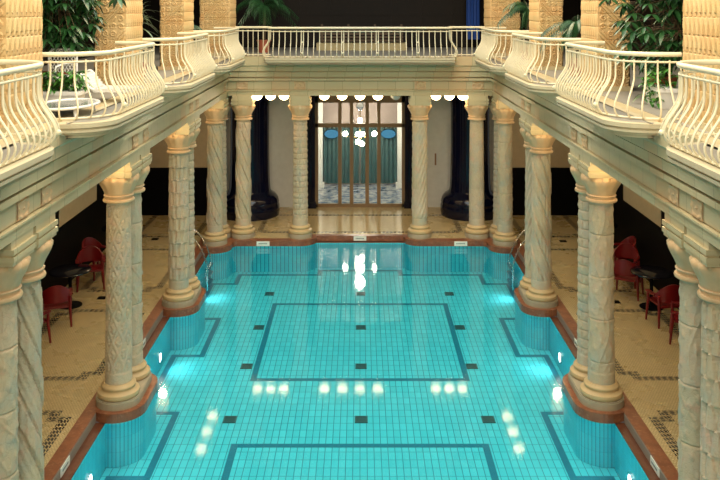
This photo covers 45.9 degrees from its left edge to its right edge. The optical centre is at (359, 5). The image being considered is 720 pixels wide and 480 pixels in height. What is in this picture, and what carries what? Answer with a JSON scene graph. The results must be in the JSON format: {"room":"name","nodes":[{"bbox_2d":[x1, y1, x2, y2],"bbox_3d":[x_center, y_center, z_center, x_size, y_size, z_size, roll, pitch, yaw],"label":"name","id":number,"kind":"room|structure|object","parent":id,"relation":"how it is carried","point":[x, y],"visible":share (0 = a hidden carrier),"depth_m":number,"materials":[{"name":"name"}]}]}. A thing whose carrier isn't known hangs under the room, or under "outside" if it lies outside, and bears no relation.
{"room":"indoor swimming pool","nodes":[
{"label":"indoor swimming pool","id":0,"kind":"room"},
{"bbox_2d":[42,0,93,65],"bbox_3d":[-7.100,-0.435,15.000,0.200,3.530,26.000,0,0,0],"label":"wall","id":1,"kind":"structure","parent":0,"point":[66,1],"depth_m":21.44,"materials":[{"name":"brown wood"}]},
{"bbox_2d":[40,183,106,290],"bbox_3d":[-6.595,4.225,14.200,0.210,3.950,24.400,0,0,0],"label":"wall","id":2,"kind":"structure","parent":0,"point":[83,217],"depth_m":19.35,"materials":[{"name":"paint"}]},
{"bbox_2d":[0,57,230,249],"bbox_3d":[-3.695,1.857,13.525,0.630,1.045,19.050,0,0,0],"label":"beam","id":3,"kind":"structure","parent":0,"point":[77,165],"depth_m":10.75,"materials":[{"name":"beige stone"}]},
{"bbox_2d":[0,59,61,188],"bbox_3d":[-3.293,1.019,6.937,0.917,0.963,3.575,0,0,0],"label":"balcony","id":4,"kind":"object","parent":3,"relation":"attached to","point":[18,160],"visible":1,"depth_m":7.63,"materials":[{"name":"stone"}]},
{"bbox_2d":[42,41,167,138],"bbox_3d":[-3.294,1.019,11.362,0.915,0.963,3.625,0,0,0],"label":"balcony","id":5,"kind":"object","parent":3,"relation":"attached to","point":[106,119],"visible":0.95,"depth_m":10.50,"materials":[{"name":"metal"}]},
{"bbox_2d":[142,32,217,96],"bbox_3d":[-3.294,1.019,15.762,0.915,0.963,3.625,0,0,0],"label":"balcony","id":6,"kind":"object","parent":3,"relation":"attached to","point":[184,84],"visible":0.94,"depth_m":15.04,"materials":[{"name":"metal"}]},
{"bbox_2d":[193,27,246,74],"bbox_3d":[-3.293,1.019,20.137,0.917,0.963,3.575,0,0,0],"label":"balcony","id":7,"kind":"object","parent":3,"relation":"attached to","point":[233,46],"visible":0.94,"depth_m":19.60,"materials":[{"name":"metal"}]},
{"bbox_2d":[149,112,207,167],"bbox_3d":[-5.425,3.525,25.300,2.150,2.550,0.200,0,0,0],"label":"wall","id":8,"kind":"structure","parent":0,"point":[160,157],"depth_m":25.20,"materials":[{"name":"beige paint"}]},
{"bbox_2d":[141,168,206,214],"bbox_3d":[-5.425,5.495,25.277,2.150,1.410,0.245,0,0,0],"label":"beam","id":9,"kind":"structure","parent":8,"relation":"attached to","point":[155,197],"depth_m":25.17,"materials":[{"name":"black tile"}]},
{"bbox_2d":[99,268,620,479],"bbox_3d":[0.000,7.050,13.350,7.720,0.100,18.700,0,0,0],"label":"floor","id":10,"kind":"structure","parent":0,"point":[304,341],"depth_m":15.35,"materials":[{"name":"teal tile"}]},
{"bbox_2d":[222,416,236,422],"bbox_3d":[-2.200,6.997,14.380,0.220,0.017,0.230,0,0,0],"label":"drain","id":11,"kind":"object","parent":10,"relation":"on","point":[227,419],"visible":1,"depth_m":14.37,"materials":[{"name":"metal"}]},
{"bbox_2d":[240,363,252,368],"bbox_3d":[-2.200,6.997,16.500,0.220,0.017,0.230,0,0,0],"label":"drain","id":12,"kind":"object","parent":10,"relation":"on","point":[243,365],"visible":1,"depth_m":16.50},
{"bbox_2d":[105,270,614,479],"bbox_3d":[0.000,7.003,13.490,7.550,0.014,18.090,0,0,0],"label":"tile border","id":13,"kind":"object","parent":10,"relation":"on","point":[229,462],"visible":0.84,"depth_m":15.88,"materials":[{"name":"blue tile"}]},
{"bbox_2d":[355,363,366,368],"bbox_3d":[0.020,6.997,16.500,0.220,0.017,0.230,0,0,0],"label":"drain","id":14,"kind":"object","parent":10,"relation":"on","point":[357,365],"visible":1,"depth_m":16.50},
{"bbox_2d":[355,416,367,422],"bbox_3d":[0.020,6.997,14.380,0.220,0.017,0.230,0,0,0],"label":"drain","id":15,"kind":"object","parent":10,"relation":"on","point":[358,419],"visible":1,"depth_m":14.37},
{"bbox_2d":[465,363,477,368],"bbox_3d":[2.170,6.997,16.500,0.220,0.017,0.230,0,0,0],"label":"drain","id":16,"kind":"object","parent":10,"relation":"on","point":[468,365],"visible":1,"depth_m":16.48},
{"bbox_2d":[481,416,495,422],"bbox_3d":[2.170,6.997,14.380,0.220,0.017,0.230,0,0,0],"label":"drain","id":17,"kind":"object","parent":10,"relation":"on","point":[485,419],"visible":1,"depth_m":14.37,"materials":[{"name":"metal"}]},
{"bbox_2d":[41,207,678,470],"bbox_3d":[0.000,6.300,14.125,13.400,0.200,24.250,0,0,0],"label":"floor","id":18,"kind":"structure","parent":0,"point":[73,364],"depth_m":16.55,"materials":[{"name":"tile"}]},
{"bbox_2d":[43,310,51,342],"bbox_3d":[-6.052,5.781,15.495,0.620,0.842,0.570,0,0,20],"label":"armchair","id":19,"kind":"object","parent":18,"relation":"on","point":[46,320],"visible":0.16,"depth_m":15.60,"materials":[{"name":"red plastic"}]},
{"bbox_2d":[42,285,72,326],"bbox_3d":[-5.918,5.781,16.545,0.620,0.842,0.570,0,0,-20],"label":"armchair","id":20,"kind":"object","parent":18,"relation":"on","point":[54,297],"visible":0.83,"depth_m":16.32,"materials":[{"name":"red plastic"}]},
{"bbox_2d":[49,264,90,309],"bbox_3d":[-6.000,5.827,17.600,0.840,0.745,0.840,0,0,0],"label":"side table","id":21,"kind":"object","parent":18,"relation":"on","point":[68,271],"visible":0.78,"depth_m":17.53,"materials":[{"name":"black stone"}]},
{"bbox_2d":[75,246,105,291],"bbox_3d":[-5.952,5.781,18.755,0.620,0.842,0.570,0,0,-20],"label":"armchair","id":22,"kind":"object","parent":18,"relation":"on","point":[88,253],"visible":0.9,"depth_m":18.92,"materials":[{"name":"red plastic"}]},
{"bbox_2d":[79,237,105,280],"bbox_3d":[-6.085,5.781,19.553,0.570,0.842,0.620,0,0,30],"label":"armchair","id":23,"kind":"object","parent":18,"relation":"on","point":[88,241],"visible":0.44,"depth_m":19.72,"materials":[{"name":"red plastic"}]},
{"bbox_2d":[194,229,212,290],"bbox_3d":[-4.145,6.212,20.950,0.970,1.417,0.640,0,0,0],"label":"pool ladder","id":24,"kind":"object","parent":18,"relation":"attached to","point":[209,266],"visible":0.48,"depth_m":20.90,"materials":[{"name":"silver metal"}]},
{"bbox_2d":[226,96,279,220],"bbox_3d":[-3.280,4.230,25.310,1.768,3.940,1.768,0,0,0],"label":"tile column","id":25,"kind":"structure","parent":18,"relation":"on","point":[265,205],"depth_m":24.85,"materials":[{"name":"tile"}]},
{"bbox_2d":[440,96,492,220],"bbox_3d":[3.280,4.230,25.310,1.768,3.940,1.768,0,0,0],"label":"tile column","id":26,"kind":"structure","parent":18,"relation":"on","point":[454,205],"depth_m":24.85,"materials":[{"name":"tile"}]},
{"bbox_2d":[507,229,524,290],"bbox_3d":[4.145,6.212,20.950,0.970,1.417,0.640,0,0,0],"label":"pool ladder","id":27,"kind":"object","parent":18,"relation":"attached to","point":[510,266],"visible":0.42,"depth_m":20.84,"materials":[{"name":"silver metal"}]},
{"bbox_2d":[613,236,636,262],"bbox_3d":[6.105,5.781,19.751,0.570,0.842,0.620,0,0,-10],"label":"armchair","id":28,"kind":"object","parent":18,"relation":"on","point":[631,239],"visible":0.31,"depth_m":19.85,"materials":[{"name":"red plastic"}]},
{"bbox_2d":[613,243,640,288],"bbox_3d":[5.923,5.781,19.005,0.620,0.842,0.570,0,0,30],"label":"armchair","id":29,"kind":"object","parent":18,"relation":"on","point":[624,250],"visible":0.59,"depth_m":19.21,"materials":[{"name":"red plastic"}]},
{"bbox_2d":[614,259,643,300],"bbox_3d":[5.717,5.781,18.195,0.620,0.842,0.570,0,0,30],"label":"armchair","id":30,"kind":"object","parent":18,"relation":"on","point":[622,267],"visible":0.61,"depth_m":17.97,"materials":[{"name":"red plastic"}]},
{"bbox_2d":[630,265,672,310],"bbox_3d":[6.000,5.827,17.500,0.840,0.745,0.840,0,0,0],"label":"side table","id":31,"kind":"object","parent":18,"relation":"on","point":[651,272],"visible":0.94,"depth_m":17.46,"materials":[{"name":"black stone"}]},
{"bbox_2d":[645,284,679,328],"bbox_3d":[5.981,5.781,16.615,0.620,0.842,0.570,0,0,-10],"label":"armchair","id":32,"kind":"object","parent":18,"relation":"on","point":[663,298],"visible":0.7,"depth_m":16.36,"materials":[{"name":"red plastic"}]},
{"bbox_2d":[669,301,679,344],"bbox_3d":[6.025,5.781,15.748,0.570,0.842,0.620,0,0,20],"label":"armchair","id":33,"kind":"object","parent":18,"relation":"on","point":[674,315],"visible":0.25,"depth_m":15.57,"materials":[{"name":"red plastic"}]},
{"bbox_2d":[71,243,648,479],"bbox_3d":[0.000,6.663,13.350,7.720,0.673,18.700,0,0,0],"label":"wall","id":34,"kind":"structure","parent":0,"point":[116,445],"depth_m":17.50,"materials":[{"name":"teal tile"}]},
{"bbox_2d":[60,455,69,477],"bbox_3d":[-4.005,6.255,11.550,0.014,0.120,0.340,0,0,0],"label":"sign","id":35,"kind":"object","parent":34,"relation":"attached to","point":[66,464],"visible":1,"depth_m":11.52,"materials":[{"name":"white ceramic"}]},
{"bbox_2d":[60,241,659,479],"bbox_3d":[0.000,6.415,13.475,8.200,0.170,18.950,0,0,0],"label":"beam","id":36,"kind":"structure","parent":34,"relation":"attached to","point":[80,455],"depth_m":12.73,"materials":[{"name":"red stone"}]},
{"bbox_2d":[53,249,666,479],"bbox_3d":[0.000,6.262,12.870,8.100,0.136,17.740,0,0,0],"label":"beam","id":37,"kind":"structure","parent":34,"relation":"attached to","point":[91,424],"depth_m":12.56,"materials":[{"name":"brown stone"}]},
{"bbox_2d":[44,234,677,479],"bbox_3d":[0.000,6.250,13.510,8.440,0.140,19.020,0,0,0],"label":"curb","id":38,"kind":"object","parent":37,"relation":"on","point":[53,466],"visible":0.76,"depth_m":14.03,"materials":[{"name":"red stone"}]},
{"bbox_2d":[0,228,35,479],"bbox_3d":[-3.775,4.220,8.870,0.648,3.681,0.648,0,0,4],"label":"stone column","id":39,"kind":"structure","parent":38,"relation":"on","point":[15,258],"depth_m":8.76,"materials":[{"name":"stone"}]},
{"bbox_2d":[17,213,57,479],"bbox_3d":[-3.775,4.220,9.530,0.648,3.681,0.648,0,0,4],"label":"stone column","id":40,"kind":"structure","parent":38,"relation":"on","point":[30,379],"depth_m":9.39,"materials":[{"name":"stone"}]},
{"bbox_2d":[97,156,141,401],"bbox_3d":[-3.775,4.220,13.300,0.648,3.681,0.648,0,0,-4],"label":"stone column","id":41,"kind":"structure","parent":38,"relation":"on","point":[118,385],"depth_m":13.13,"materials":[{"name":"stone"}]},
{"bbox_2d":[96,371,151,410],"bbox_3d":[-3.775,6.120,13.630,0.690,0.120,1.350,0,0,0],"label":"stone plinth","id":42,"kind":"object","parent":38,"relation":"on","point":[144,384],"visible":0.47,"depth_m":13.08,"materials":[{"name":"stone"}]},
{"bbox_2d":[130,149,151,381],"bbox_3d":[-3.775,4.220,13.960,0.648,3.681,0.648,0,0,-4],"label":"stone column","id":43,"kind":"structure","parent":38,"relation":"on","point":[140,369],"depth_m":13.84,"materials":[{"name":"stone"}]},
{"bbox_2d":[163,119,194,301],"bbox_3d":[-3.775,4.220,17.700,0.648,3.681,0.648,0,0,-4],"label":"stone column","id":44,"kind":"structure","parent":38,"relation":"on","point":[179,289],"depth_m":17.53,"materials":[{"name":"stone"}]},
{"bbox_2d":[162,284,200,308],"bbox_3d":[-3.775,6.120,18.030,0.690,0.120,1.350,0,0,0],"label":"stone plinth","id":45,"kind":"object","parent":38,"relation":"on","point":[173,305],"visible":0.47,"depth_m":17.45,"materials":[{"name":"stone"}]},
{"bbox_2d":[187,115,200,289],"bbox_3d":[-3.775,4.220,18.360,0.648,3.681,0.648,0,0,4],"label":"stone column","id":46,"kind":"structure","parent":38,"relation":"on","point":[194,282],"depth_m":18.25,"materials":[{"name":"stone"}]},
{"bbox_2d":[202,97,227,246],"bbox_3d":[-3.775,4.280,22.120,0.648,3.800,0.648,0,0,4],"label":"stone column","id":47,"kind":"structure","parent":38,"relation":"on","point":[215,236],"depth_m":21.95,"materials":[{"name":"stone"}]},
{"bbox_2d":[222,96,231,237],"bbox_3d":[-3.775,4.280,22.800,0.648,3.800,0.648,0,0,4],"label":"stone column","id":48,"kind":"structure","parent":38,"relation":"on","point":[226,228],"depth_m":22.70,"materials":[{"name":"stone"}]},
{"bbox_2d":[231,96,254,239],"bbox_3d":[-3.130,4.280,22.800,0.648,3.800,0.648,0,0,4],"label":"stone column","id":49,"kind":"structure","parent":38,"relation":"on","point":[243,107],"depth_m":22.62,"materials":[{"name":"stone"}]},
{"bbox_2d":[465,96,488,239],"bbox_3d":[3.130,4.280,22.800,0.648,3.800,0.648,0,0,-4],"label":"stone column","id":50,"kind":"structure","parent":38,"relation":"on","point":[476,107],"depth_m":22.63,"materials":[{"name":"stone"}]},
{"bbox_2d":[488,96,497,237],"bbox_3d":[3.775,4.280,22.800,0.648,3.800,0.648,0,0,-4],"label":"stone column","id":51,"kind":"structure","parent":38,"relation":"on","point":[493,228],"depth_m":22.69,"materials":[{"name":"stone"}]},
{"bbox_2d":[492,97,517,246],"bbox_3d":[3.775,4.280,22.120,0.648,3.800,0.648,0,0,-4],"label":"stone column","id":52,"kind":"structure","parent":38,"relation":"on","point":[504,236],"depth_m":21.95,"materials":[{"name":"stone"}]},
{"bbox_2d":[519,115,532,289],"bbox_3d":[3.775,4.220,18.360,0.648,3.681,0.648,0,0,-4],"label":"stone column","id":53,"kind":"structure","parent":38,"relation":"on","point":[525,282],"depth_m":18.25,"materials":[{"name":"stone"}]},
{"bbox_2d":[519,284,557,308],"bbox_3d":[3.775,6.120,18.030,0.690,0.120,1.350,0,0,0],"label":"stone plinth","id":54,"kind":"object","parent":38,"relation":"on","point":[543,305],"visible":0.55,"depth_m":17.45,"materials":[{"name":"stone"}]},
{"bbox_2d":[525,119,556,301],"bbox_3d":[3.775,4.220,17.700,0.648,3.681,0.648,0,0,4],"label":"stone column","id":55,"kind":"structure","parent":38,"relation":"on","point":[540,289],"depth_m":17.53,"materials":[{"name":"stone"}]},
{"bbox_2d":[568,149,589,381],"bbox_3d":[3.775,4.220,13.960,0.648,3.681,0.648,0,0,-4],"label":"stone column","id":56,"kind":"structure","parent":38,"relation":"on","point":[578,370],"depth_m":13.83,"materials":[{"name":"stone"}]},
{"bbox_2d":[568,371,623,410],"bbox_3d":[3.775,6.120,13.630,0.690,0.120,1.350,0,0,0],"label":"stone plinth","id":57,"kind":"object","parent":38,"relation":"on","point":[575,384],"visible":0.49,"depth_m":13.08,"materials":[{"name":"stone"}]},
{"bbox_2d":[578,156,622,401],"bbox_3d":[3.775,4.220,13.300,0.648,3.681,0.648,0,0,4],"label":"stone column","id":58,"kind":"structure","parent":38,"relation":"on","point":[601,385],"depth_m":13.13,"materials":[{"name":"stone"}]},
{"bbox_2d":[662,213,702,479],"bbox_3d":[3.775,4.220,9.530,0.648,3.681,0.648,0,0,-4],"label":"stone column","id":59,"kind":"structure","parent":38,"relation":"on","point":[690,308],"depth_m":9.40,"materials":[{"name":"stone"}]},
{"bbox_2d":[684,228,719,479],"bbox_3d":[3.775,4.220,8.870,0.648,3.681,0.648,0,0,-4],"label":"stone column","id":60,"kind":"structure","parent":38,"relation":"on","point":[704,258],"depth_m":8.76,"materials":[{"name":"stone"}]},
{"bbox_2d":[650,455,659,477],"bbox_3d":[4.005,6.255,11.550,0.014,0.120,0.340,0,0,0],"label":"sign","id":61,"kind":"object","parent":34,"relation":"attached to","point":[653,464],"visible":1,"depth_m":11.52,"materials":[{"name":"plastic"}]},
{"bbox_2d":[226,96,493,206],"bbox_3d":[0.000,4.225,26.300,9.200,3.950,0.200,0,0,0],"label":"wall","id":62,"kind":"structure","parent":0,"point":[281,124],"depth_m":26.20,"materials":[{"name":"white paint"}]},
{"bbox_2d":[315,96,404,206],"bbox_3d":[0.000,4.450,26.210,2.760,3.500,0.140,0,0,0],"label":"glass door","id":63,"kind":"structure","parent":62,"relation":"in","point":[332,99],"depth_m":26.18,"materials":[{"name":"brown wood"}]},
{"bbox_2d":[307,96,412,208],"bbox_3d":[0.000,4.250,26.198,3.380,3.900,0.445,0,0,0],"label":"door frame","id":64,"kind":"structure","parent":62,"relation":"attached to","point":[311,122],"depth_m":26.04,"materials":[{"name":"black wood"}]},
{"bbox_2d":[0,47,719,138],"bbox_3d":[0.000,1.337,14.700,14.400,0.025,25.400,0,0,0],"label":"floor","id":65,"kind":"structure","parent":0,"point":[249,50],"depth_m":18.93,"materials":[{"name":"grey stone"}]},
{"bbox_2d":[0,0,44,132],"bbox_3d":[-3.890,-0.335,9.240,0.560,3.330,1.060,0,0,0],"label":"pier","id":66,"kind":"object","parent":65,"relation":"on","point":[21,23],"visible":0.66,"depth_m":9.08,"materials":[{"name":"stone"}]},
{"bbox_2d":[45,48,77,84],"bbox_3d":[-4.265,0.964,11.763,0.515,0.736,0.480,0,0,20],"label":"lattice chair","id":67,"kind":"object","parent":65,"relation":"on","point":[59,49],"visible":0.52,"depth_m":11.94,"materials":[{"name":"white plastic"}]},
{"bbox_2d":[42,70,92,100],"bbox_3d":[-3.980,1.094,11.278,0.823,0.472,0.571,0,0,0],"label":"trough","id":68,"kind":"object","parent":65,"relation":"on","point":[67,92],"visible":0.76,"depth_m":11.18,"materials":[{"name":"white plastic"}]},
{"bbox_2d":[47,98,100,116],"bbox_3d":[-3.620,1.263,10.500,0.760,0.140,1.155,0,0,0],"label":"table","id":69,"kind":"object","parent":65,"relation":"on","point":[68,103],"visible":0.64,"depth_m":10.45,"materials":[{"name":"white plastic"}]},
{"bbox_2d":[42,0,128,88],"bbox_3d":[-4.242,0.438,12.290,1.856,1.784,1.655,0,0,0],"label":"plant","id":70,"kind":"object","parent":65,"relation":"on","point":[65,33],"visible":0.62,"depth_m":12.06,"materials":[{"name":"green plant"}]},
{"bbox_2d":[69,69,143,100],"bbox_3d":[-3.559,1.121,11.950,0.903,0.428,0.547,0,0,0],"label":"sun lounger","id":71,"kind":"object","parent":65,"relation":"on","point":[90,73],"visible":0.38,"depth_m":11.84,"materials":[{"name":"white plastic"}]},
{"bbox_2d":[94,0,142,84],"bbox_3d":[-3.890,-0.335,13.720,0.560,3.330,1.060,0,0,0],"label":"pier","id":72,"kind":"object","parent":65,"relation":"on","point":[124,24],"visible":0.58,"depth_m":13.22,"materials":[{"name":"stone"}]},
{"bbox_2d":[142,2,166,76],"bbox_3d":[-3.936,0.593,15.431,0.954,1.473,1.030,0,0,28],"label":"dracaena","id":73,"kind":"object","parent":65,"relation":"on","point":[145,17],"visible":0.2,"depth_m":15.52,"materials":[{"name":"plant"}]},
{"bbox_2d":[158,0,194,69],"bbox_3d":[-3.890,-0.335,18.070,0.560,3.330,1.060,0,0,0],"label":"pier","id":74,"kind":"object","parent":65,"relation":"on","point":[178,16],"visible":0.66,"depth_m":17.57,"materials":[{"name":"stone"}]},
{"bbox_2d":[199,0,235,55],"bbox_3d":[-3.850,-0.335,23.050,0.860,3.330,1.160,0,0,0],"label":"pier","id":75,"kind":"object","parent":65,"relation":"on","point":[212,13],"visible":0.57,"depth_m":22.50,"materials":[{"name":"stone"}]},
{"bbox_2d":[236,0,299,52],"bbox_3d":[-2.857,0.474,24.362,1.807,1.711,2.017,0,0,20],"label":"potted palm","id":76,"kind":"object","parent":65,"relation":"on","point":[259,4],"visible":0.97,"depth_m":24.20,"materials":[{"name":"plant"}]},
{"bbox_2d":[256,40,270,52],"bbox_3d":[-2.750,1.150,24.300,0.420,0.360,0.420,0,0,0],"label":"pot","id":77,"kind":"object","parent":76,"relation":"attached to","point":[260,41],"depth_m":24.16,"materials":[{"name":"ceramic"}]},
{"bbox_2d":[316,24,405,49],"bbox_3d":[0.050,0.940,25.725,2.700,0.780,0.750,0,0,0],"label":"bench","id":78,"kind":"object","parent":65,"relation":"on","point":[359,43],"depth_m":25.60,"materials":[{"name":"beige wood"}]},
{"bbox_2d":[484,0,520,55],"bbox_3d":[3.850,-0.335,23.050,0.860,3.330,1.160,0,0,0],"label":"pier","id":79,"kind":"object","parent":65,"relation":"on","point":[493,9],"visible":0.51,"depth_m":22.50,"materials":[{"name":"stone"}]},
{"bbox_2d":[496,1,564,59],"bbox_3d":[4.089,0.564,20.917,1.582,1.532,1.282,0,0,-11],"label":"potted palm","id":80,"kind":"object","parent":65,"relation":"on","point":[513,8],"visible":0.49,"depth_m":20.85,"materials":[{"name":"plant"}]},
{"bbox_2d":[528,0,564,69],"bbox_3d":[3.950,-0.335,18.070,0.560,3.330,1.060,0,0,0],"label":"pier","id":81,"kind":"object","parent":65,"relation":"on","point":[543,14],"visible":0.6,"depth_m":17.57,"materials":[{"name":"stone"}]},
{"bbox_2d":[540,15,580,76],"bbox_3d":[4.065,0.745,15.963,1.474,1.170,1.419,0,0,3],"label":"potted palm","id":82,"kind":"object","parent":65,"relation":"on","point":[575,26],"visible":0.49,"depth_m":15.84,"materials":[{"name":"plant"}]},
{"bbox_2d":[580,0,632,90],"bbox_3d":[3.950,-0.335,13.720,0.560,3.330,1.060,0,0,0],"label":"pier","id":83,"kind":"object","parent":65,"relation":"on","point":[595,22],"visible":0.55,"depth_m":13.22,"materials":[{"name":"stone"}]},
{"bbox_2d":[589,0,682,86],"bbox_3d":[4.046,0.429,11.957,1.973,1.802,1.828,0,0,3],"label":"plant","id":84,"kind":"object","parent":65,"relation":"on","point":[670,37],"visible":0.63,"depth_m":11.75,"materials":[{"name":"green plant"}]},
{"bbox_2d":[632,67,677,108],"bbox_3d":[3.937,1.064,11.230,0.517,0.532,0.740,0,0,0],"label":"trough","id":85,"kind":"object","parent":65,"relation":"on","point":[652,96],"visible":0.82,"depth_m":11.05,"materials":[{"name":"white plastic"}]},
{"bbox_2d":[679,0,719,132],"bbox_3d":[3.950,-0.335,9.240,0.560,3.330,1.060,0,0,0],"label":"pier","id":86,"kind":"object","parent":65,"relation":"on","point":[701,18],"visible":0.65,"depth_m":9.18,"materials":[{"name":"stone"}]},
{"bbox_2d":[318,184,401,202],"bbox_3d":[0.000,6.250,28.205,6.000,0.100,3.590,0,0,0],"label":"floor","id":87,"kind":"structure","parent":0,"point":[390,193],"depth_m":28.10,"materials":[{"name":"tile"}]},
{"bbox_2d":[318,103,323,187],"bbox_3d":[-1.420,4.250,29.100,0.380,3.900,0.380,0,0,0],"label":"pillar","id":88,"kind":"structure","parent":87,"relation":"on","point":[320,105],"depth_m":28.96,"materials":[{"name":"paint"}]},
{"bbox_2d":[324,129,337,138],"bbox_3d":[-0.980,4.420,29.400,0.540,0.340,0.080,0,0,0],"label":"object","id":89,"kind":"object","parent":88,"relation":"attached to","point":[330,133],"visible":0.87,"depth_m":29.36,"materials":[{"name":"blue plastic"}]},
{"bbox_2d":[396,103,401,187],"bbox_3d":[1.420,4.250,29.100,0.380,3.900,0.380,0,0,0],"label":"pillar","id":90,"kind":"structure","parent":87,"relation":"on","point":[399,105],"depth_m":28.96,"materials":[{"name":"paint"}]},
{"bbox_2d":[381,129,395,138],"bbox_3d":[0.980,4.420,29.400,0.540,0.340,0.080,0,0,0],"label":"sign","id":91,"kind":"object","parent":90,"relation":"attached to","point":[386,133],"visible":0.96,"depth_m":29.36,"materials":[{"name":"blue plastic"}]},
{"bbox_2d":[323,103,396,183],"bbox_3d":[0.000,4.200,29.700,6.000,4.000,0.200,0,0,0],"label":"wall","id":92,"kind":"structure","parent":0,"point":[330,110],"depth_m":29.60,"materials":[{"name":"grey paint"}]},
{"bbox_2d":[323,127,358,182],"bbox_3d":[-0.650,5.175,29.520,1.260,1.950,0.070,0,0,0],"label":"drape","id":93,"kind":"object","parent":92,"relation":"attached to","point":[330,146],"visible":0.72,"depth_m":29.52,"materials":[{"name":"fabric"}]},
{"bbox_2d":[361,127,396,182],"bbox_3d":[0.650,5.175,29.520,1.260,1.950,0.070,0,0,0],"label":"drape","id":94,"kind":"object","parent":92,"relation":"attached to","point":[388,146],"visible":0.68,"depth_m":29.52,"materials":[{"name":"fabric"}]},
{"bbox_2d":[227,56,492,95],"bbox_3d":[0.000,1.857,22.735,8.020,1.045,0.630,0,0,0],"label":"beam","id":95,"kind":"structure","parent":0,"point":[253,78],"depth_m":22.50,"materials":[{"name":"beige stone"}]},
{"bbox_2d":[235,26,270,55],"bbox_3d":[-2.830,0.933,22.500,0.940,0.794,0.058,0,0,0],"label":"railing","id":96,"kind":"object","parent":95,"relation":"on","point":[258,54],"visible":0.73,"depth_m":22.49,"materials":[{"name":"metal"}]},
{"bbox_2d":[262,26,457,64],"bbox_3d":[0.000,1.019,22.064,5.070,0.963,0.873,0,0,0],"label":"balcony","id":97,"kind":"object","parent":95,"relation":"attached to","point":[269,60],"visible":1,"depth_m":21.76,"materials":[{"name":"metal"}]},
{"bbox_2d":[449,26,484,55],"bbox_3d":[2.830,0.933,22.500,0.940,0.794,0.058,0,0,0],"label":"railing","id":98,"kind":"object","parent":95,"relation":"on","point":[451,54],"visible":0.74,"depth_m":22.49,"materials":[{"name":"metal"}]},
{"bbox_2d":[254,234,465,237],"bbox_3d":[0.000,6.188,22.820,6.400,0.024,0.400,0,0,0],"label":"floor strip","id":99,"kind":"object","parent":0,"point":[256,235],"visible":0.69,"depth_m":22.78,"materials":[{"name":"tile"}]},
{"bbox_2d":[288,96,311,239],"bbox_3d":[-1.600,4.280,22.800,0.648,3.800,0.648,0,0,-4],"label":"stone column","id":100,"kind":"structure","parent":99,"relation":"on","point":[300,107],"depth_m":22.63,"materials":[{"name":"stone"}]},
{"bbox_2d":[408,96,431,239],"bbox_3d":[1.600,4.280,22.800,0.648,3.800,0.648,0,0,4],"label":"stone column","id":101,"kind":"structure","parent":99,"relation":"on","point":[419,107],"depth_m":22.61,"materials":[{"name":"stone"}]},
{"bbox_2d":[142,0,578,47],"bbox_3d":[0.000,-0.435,27.280,14.400,3.530,0.240,0,0,0],"label":"wall","id":102,"kind":"structure","parent":0,"point":[310,13],"depth_m":27.20,"materials":[{"name":"brown wood"}]},
{"bbox_2d":[466,0,479,38],"bbox_3d":[3.490,-0.070,26.200,0.420,2.200,0.060,0,0,0],"label":"curtain","id":103,"kind":"object","parent":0,"point":[472,6],"visible":1,"depth_m":26.19,"materials":[{"name":"fabric"}]},
{"bbox_2d":[512,112,570,167],"bbox_3d":[5.425,3.525,25.300,2.150,2.550,0.200,0,0,0],"label":"wall","id":104,"kind":"structure","parent":0,"point":[559,157],"depth_m":25.20,"materials":[{"name":"beige paint"}]},
{"bbox_2d":[512,168,578,214],"bbox_3d":[5.425,5.495,25.277,2.150,1.410,0.245,0,0,0],"label":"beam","id":105,"kind":"structure","parent":104,"relation":"attached to","point":[564,197],"depth_m":25.17,"materials":[{"name":"black tile"}]},
{"bbox_2d":[569,58,580,76],"bbox_3d":[4.100,1.150,16.000,0.420,0.360,0.420,0,0,0],"label":"pot","id":106,"kind":"object","parent":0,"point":[576,58],"depth_m":15.85,"materials":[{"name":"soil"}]},
{"bbox_2d":[489,57,719,249],"bbox_3d":[3.695,1.857,13.525,0.630,1.045,19.050,0,0,0],"label":"beam","id":107,"kind":"structure","parent":0,"point":[642,165],"depth_m":10.76,"materials":[{"name":"beige stone"}]},
{"bbox_2d":[473,27,528,74],"bbox_3d":[3.293,1.019,20.137,0.917,0.963,3.575,0,0,0],"label":"balcony","id":108,"kind":"object","parent":107,"relation":"attached to","point":[486,46],"visible":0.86,"depth_m":19.60,"materials":[{"name":"metal"}]},
{"bbox_2d":[502,32,580,96],"bbox_3d":[3.294,1.019,15.762,0.915,0.963,3.625,0,0,0],"label":"balcony","id":109,"kind":"object","parent":107,"relation":"attached to","point":[535,84],"visible":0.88,"depth_m":15.04,"materials":[{"name":"stone"}]},
{"bbox_2d":[552,41,681,138],"bbox_3d":[3.294,1.019,11.362,0.915,0.963,3.625,0,0,0],"label":"balcony","id":110,"kind":"object","parent":107,"relation":"attached to","point":[613,119],"visible":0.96,"depth_m":10.50,"materials":[{"name":"stone"}]},
{"bbox_2d":[658,59,719,188],"bbox_3d":[3.293,1.019,6.937,0.917,0.963,3.575,0,0,0],"label":"balcony","id":111,"kind":"object","parent":107,"relation":"attached to","point":[701,160],"visible":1,"depth_m":7.63,"materials":[{"name":"stone"}]},
{"bbox_2d":[579,0,682,65],"bbox_3d":[7.100,-0.435,15.000,0.200,3.530,26.000,0,0,0],"label":"wall","id":112,"kind":"structure","parent":0,"point":[647,11],"depth_m":20.91,"materials":[{"name":"brown wood"}]},
{"bbox_2d":[613,183,679,309],"bbox_3d":[6.595,4.225,14.200,0.210,3.950,24.400,0,0,0],"label":"wall","id":113,"kind":"structure","parent":0,"point":[634,215],"depth_m":19.42,"materials":[{"name":"paint"}]},
{"bbox_3d":[0.000,2.100,28.100,6.400,0.200,3.400,0,0,0],"label":"ceiling","id":114,"kind":"structure","parent":0,"visible":0},
{"bbox_2d":[343,103,376,146],"bbox_3d":[-0.005,3.410,27.724,1.114,2.420,0.352,0,0,0],"label":"chandelier","id":115,"kind":"object","parent":114,"relation":"hanging from","point":[359,106],"visible":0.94,"depth_m":27.65,"materials":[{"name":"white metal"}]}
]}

